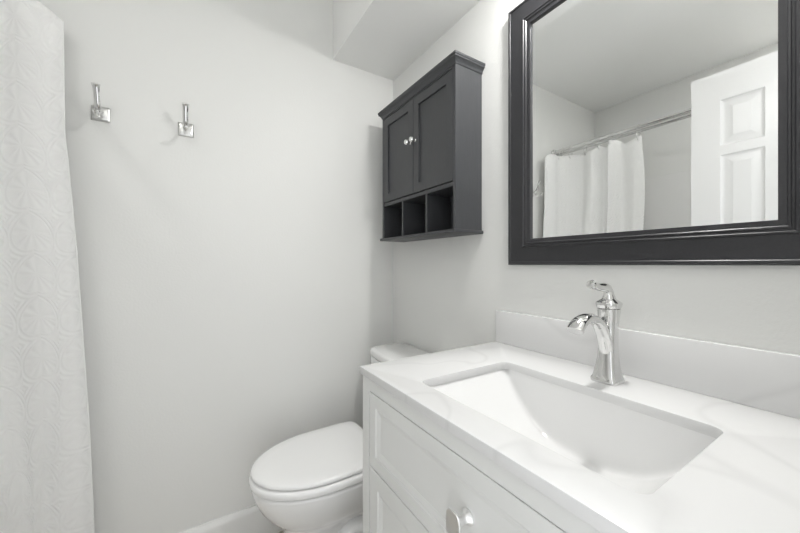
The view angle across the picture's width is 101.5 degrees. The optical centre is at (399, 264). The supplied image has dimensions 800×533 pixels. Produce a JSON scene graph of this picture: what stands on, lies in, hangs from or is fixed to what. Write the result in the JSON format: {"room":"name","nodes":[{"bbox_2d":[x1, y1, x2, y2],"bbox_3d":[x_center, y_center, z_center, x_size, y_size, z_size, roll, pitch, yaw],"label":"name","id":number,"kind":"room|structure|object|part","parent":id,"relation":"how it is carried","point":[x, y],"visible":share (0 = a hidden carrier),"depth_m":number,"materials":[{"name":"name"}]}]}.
{"room":"bathroom","nodes":[
{"label":"bathroom","id":0,"kind":"room"},
{"bbox_2d":[37,0,392,532],"bbox_3d":[-0.910,-0.071,1.225,2.003,2.430,0.100,0,0,-32],"label":"wall","id":1,"kind":"structure","parent":0,"point":[236,276],"depth_m":1.28,"materials":[{"name":"white paint"}]},
{"bbox_2d":[91,82,110,122],"bbox_3d":[-0.985,-0.524,1.064,0.050,0.112,0.093,0,0,-32],"label":"robe hook","id":2,"kind":"object","parent":1,"relation":"attached to","point":[98,113],"visible":1,"depth_m":1.07,"materials":[{"name":"silver metal"}]},
{"bbox_3d":[-1.007,-0.506,1.100,0.050,0.050,0.009,0,0,-32],"label":"wall plate","id":3,"kind":"part","parent":2,"relation":"part of","materials":[{"name":"silver metal"}]},
{"bbox_2d":[178,103,193,137],"bbox_3d":[-0.781,-0.523,1.192,0.050,0.112,0.093,0,0,-32],"label":"robe hook","id":4,"kind":"object","parent":1,"relation":"attached to","point":[186,129],"visible":1,"depth_m":1.20,"materials":[{"name":"silver metal"}]},
{"bbox_3d":[-0.804,-0.505,1.228,0.050,0.050,0.009,0,0,-32],"label":"wall plate","id":5,"kind":"part","parent":4,"relation":"part of","materials":[{"name":"silver metal"}]},
{"bbox_2d":[179,505,282,532],"bbox_3d":[-0.609,1.072,1.347,1.363,0.143,0.014,0,0,-32],"label":"baseboard","id":6,"kind":"structure","parent":1,"relation":"attached to","point":[250,519],"depth_m":1.32,"materials":[{"name":"white paint"}]},
{"bbox_3d":[-0.864,-0.836,0.309,0.118,0.048,1.502,0,0,-32],"label":"shower rod","id":7,"kind":"object","parent":1,"relation":"attached to","visible":0},
{"bbox_2d":[0,0,94,532],"bbox_3d":[-1.014,0.061,0.736,0.251,1.826,0.589,0,0,-17],"label":"shower curtain","id":8,"kind":"object","parent":7,"relation":"hanging from","point":[46,485],"visible":1,"depth_m":0.97,"materials":[{"name":"white fabric"}]},
{"bbox_2d":[333,0,479,80],"bbox_3d":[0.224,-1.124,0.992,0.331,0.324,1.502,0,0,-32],"label":"ceiling","id":9,"kind":"structure","parent":0,"point":[383,38],"depth_m":1.37,"materials":[{"name":"white paint"}]},
{"bbox_2d":[393,0,799,354],"bbox_3d":[0.406,-0.071,1.106,0.100,2.430,1.702,0,0,-32],"label":"wall","id":10,"kind":"structure","parent":0,"point":[448,292],"depth_m":1.10,"materials":[{"name":"white paint"}]},
{"bbox_2d":[378,50,484,241],"bbox_3d":[0.095,-0.415,1.363,0.155,0.611,0.547,0,0,-32],"label":"upper cabinet","id":11,"kind":"object","parent":10,"relation":"attached to","point":[432,131],"visible":1,"depth_m":1.24,"materials":[{"name":"black wood"}]},
{"bbox_3d":[-0.005,-0.483,1.443,0.014,0.386,0.241,0,0,-32],"label":"door","id":12,"kind":"part","parent":11,"relation":"part of","materials":[{"name":"black wood"}]},
{"bbox_3d":[0.100,-0.703,1.365,0.143,0.034,0.547,0,0,-32],"label":"crown","id":13,"kind":"part","parent":11,"relation":"part of","materials":[{"name":"black wood"}]},
{"bbox_3d":[0.124,-0.483,1.237,0.014,0.386,0.241,0,0,-32],"label":"door","id":14,"kind":"part","parent":11,"relation":"part of","materials":[{"name":"black wood"}]},
{"bbox_2d":[496,310,799,418],"bbox_3d":[0.538,0.209,0.785,0.017,0.106,0.778,0,0,-32],"label":"backsplash","id":15,"kind":"structure","parent":10,"relation":"attached to","point":[768,380],"depth_m":0.68,"materials":[{"name":"white stone"}]},
{"bbox_2d":[508,0,799,264],"bbox_3d":[0.535,-0.409,0.791,0.018,0.822,0.663,0,0,-32],"label":"framed mirror","id":16,"kind":"object","parent":10,"relation":"attached to","point":[641,132],"visible":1,"depth_m":0.74,"materials":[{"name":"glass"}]},
{"bbox_3d":[-0.484,1.169,0.547,2.203,0.050,1.701,0,0,-32],"label":"floor","id":17,"kind":"structure","parent":0,"visible":0},
{"bbox_2d":[249,342,428,532],"bbox_3d":[-0.187,0.764,1.258,0.722,0.759,0.420,0,0,-32],"label":"toilet","id":18,"kind":"object","parent":17,"relation":"on","point":[312,481],"visible":0.5,"depth_m":1.09,"materials":[{"name":"white ceramic"}]},
{"bbox_3d":[-0.300,0.715,1.187,0.454,0.025,0.346,0,0,-32],"label":"seat","id":19,"kind":"part","parent":18,"relation":"part of","materials":[{"name":"white plastic"}]},
{"bbox_3d":[-0.303,0.688,1.186,0.438,0.020,0.337,0,0,-32],"label":"lid","id":20,"kind":"part","parent":18,"relation":"part of","materials":[{"name":"white plastic"}]},
{"bbox_3d":[-0.257,0.937,1.214,0.543,0.413,0.336,0,0,-32],"label":"bowl","id":21,"kind":"part","parent":18,"relation":"part of","materials":[{"name":"white ceramic"}]},
{"bbox_3d":[0.031,0.579,1.395,0.200,0.320,0.416,0,0,-32],"label":"tank","id":22,"kind":"part","parent":18,"relation":"part of","materials":[{"name":"white ceramic"}]},
{"bbox_3d":[0.032,0.401,1.396,0.205,0.032,0.420,0,0,-32],"label":"tank lid","id":23,"kind":"part","parent":18,"relation":"part of","materials":[{"name":"white ceramic"}]},
{"bbox_2d":[363,376,601,532],"bbox_3d":[0.313,0.712,0.642,0.550,0.863,0.768,0,0,-32],"label":"bathroom vanity","id":24,"kind":"object","parent":17,"relation":"on","point":[419,477],"visible":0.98,"depth_m":0.60,"materials":[{"name":"white paint"}]},
{"bbox_3d":[0.024,0.763,0.666,0.018,0.532,0.344,0,0,-32],"label":"door","id":25,"kind":"part","parent":24,"relation":"part of","materials":[{"name":"white paint"}]},
{"bbox_3d":[0.095,0.404,0.514,0.035,0.045,0.031,0,0,-32],"label":"knob","id":26,"kind":"part","parent":24,"relation":"part of","materials":[{"name":"silver metal"}]},
{"bbox_2d":[360,310,799,532],"bbox_3d":[0.324,0.218,0.651,0.522,0.125,0.778,0,0,-32],"label":"countertop","id":27,"kind":"structure","parent":24,"relation":"on","point":[747,480],"depth_m":0.57,"materials":[{"name":"white stone"}]},
{"bbox_2d":[430,369,715,493],"bbox_3d":[0.280,0.356,0.625,0.312,0.149,0.460,0,0,-32],"label":"undermount sink","id":28,"kind":"object","parent":27,"relation":"in","point":[638,452],"visible":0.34,"depth_m":0.70,"materials":[{"name":"white ceramic"}]},
{"bbox_2d":[566,280,624,385],"bbox_3d":[0.418,0.148,0.704,0.171,0.228,0.055,0,0,-32],"label":"sink faucet","id":29,"kind":"object","parent":27,"relation":"on","point":[607,369],"visible":1,"depth_m":0.72,"materials":[{"name":"silver metal"}]},
{"bbox_3d":[0.411,0.168,0.699,0.154,0.130,0.035,0,0,-32],"label":"spout","id":30,"kind":"part","parent":29,"relation":"part of","materials":[{"name":"silver metal"}]},
{"bbox_3d":[0.443,0.057,0.720,0.094,0.046,0.030,0,0,-32],"label":"lever handle","id":31,"kind":"part","parent":29,"relation":"part of","materials":[{"name":"silver metal"}]}
]}

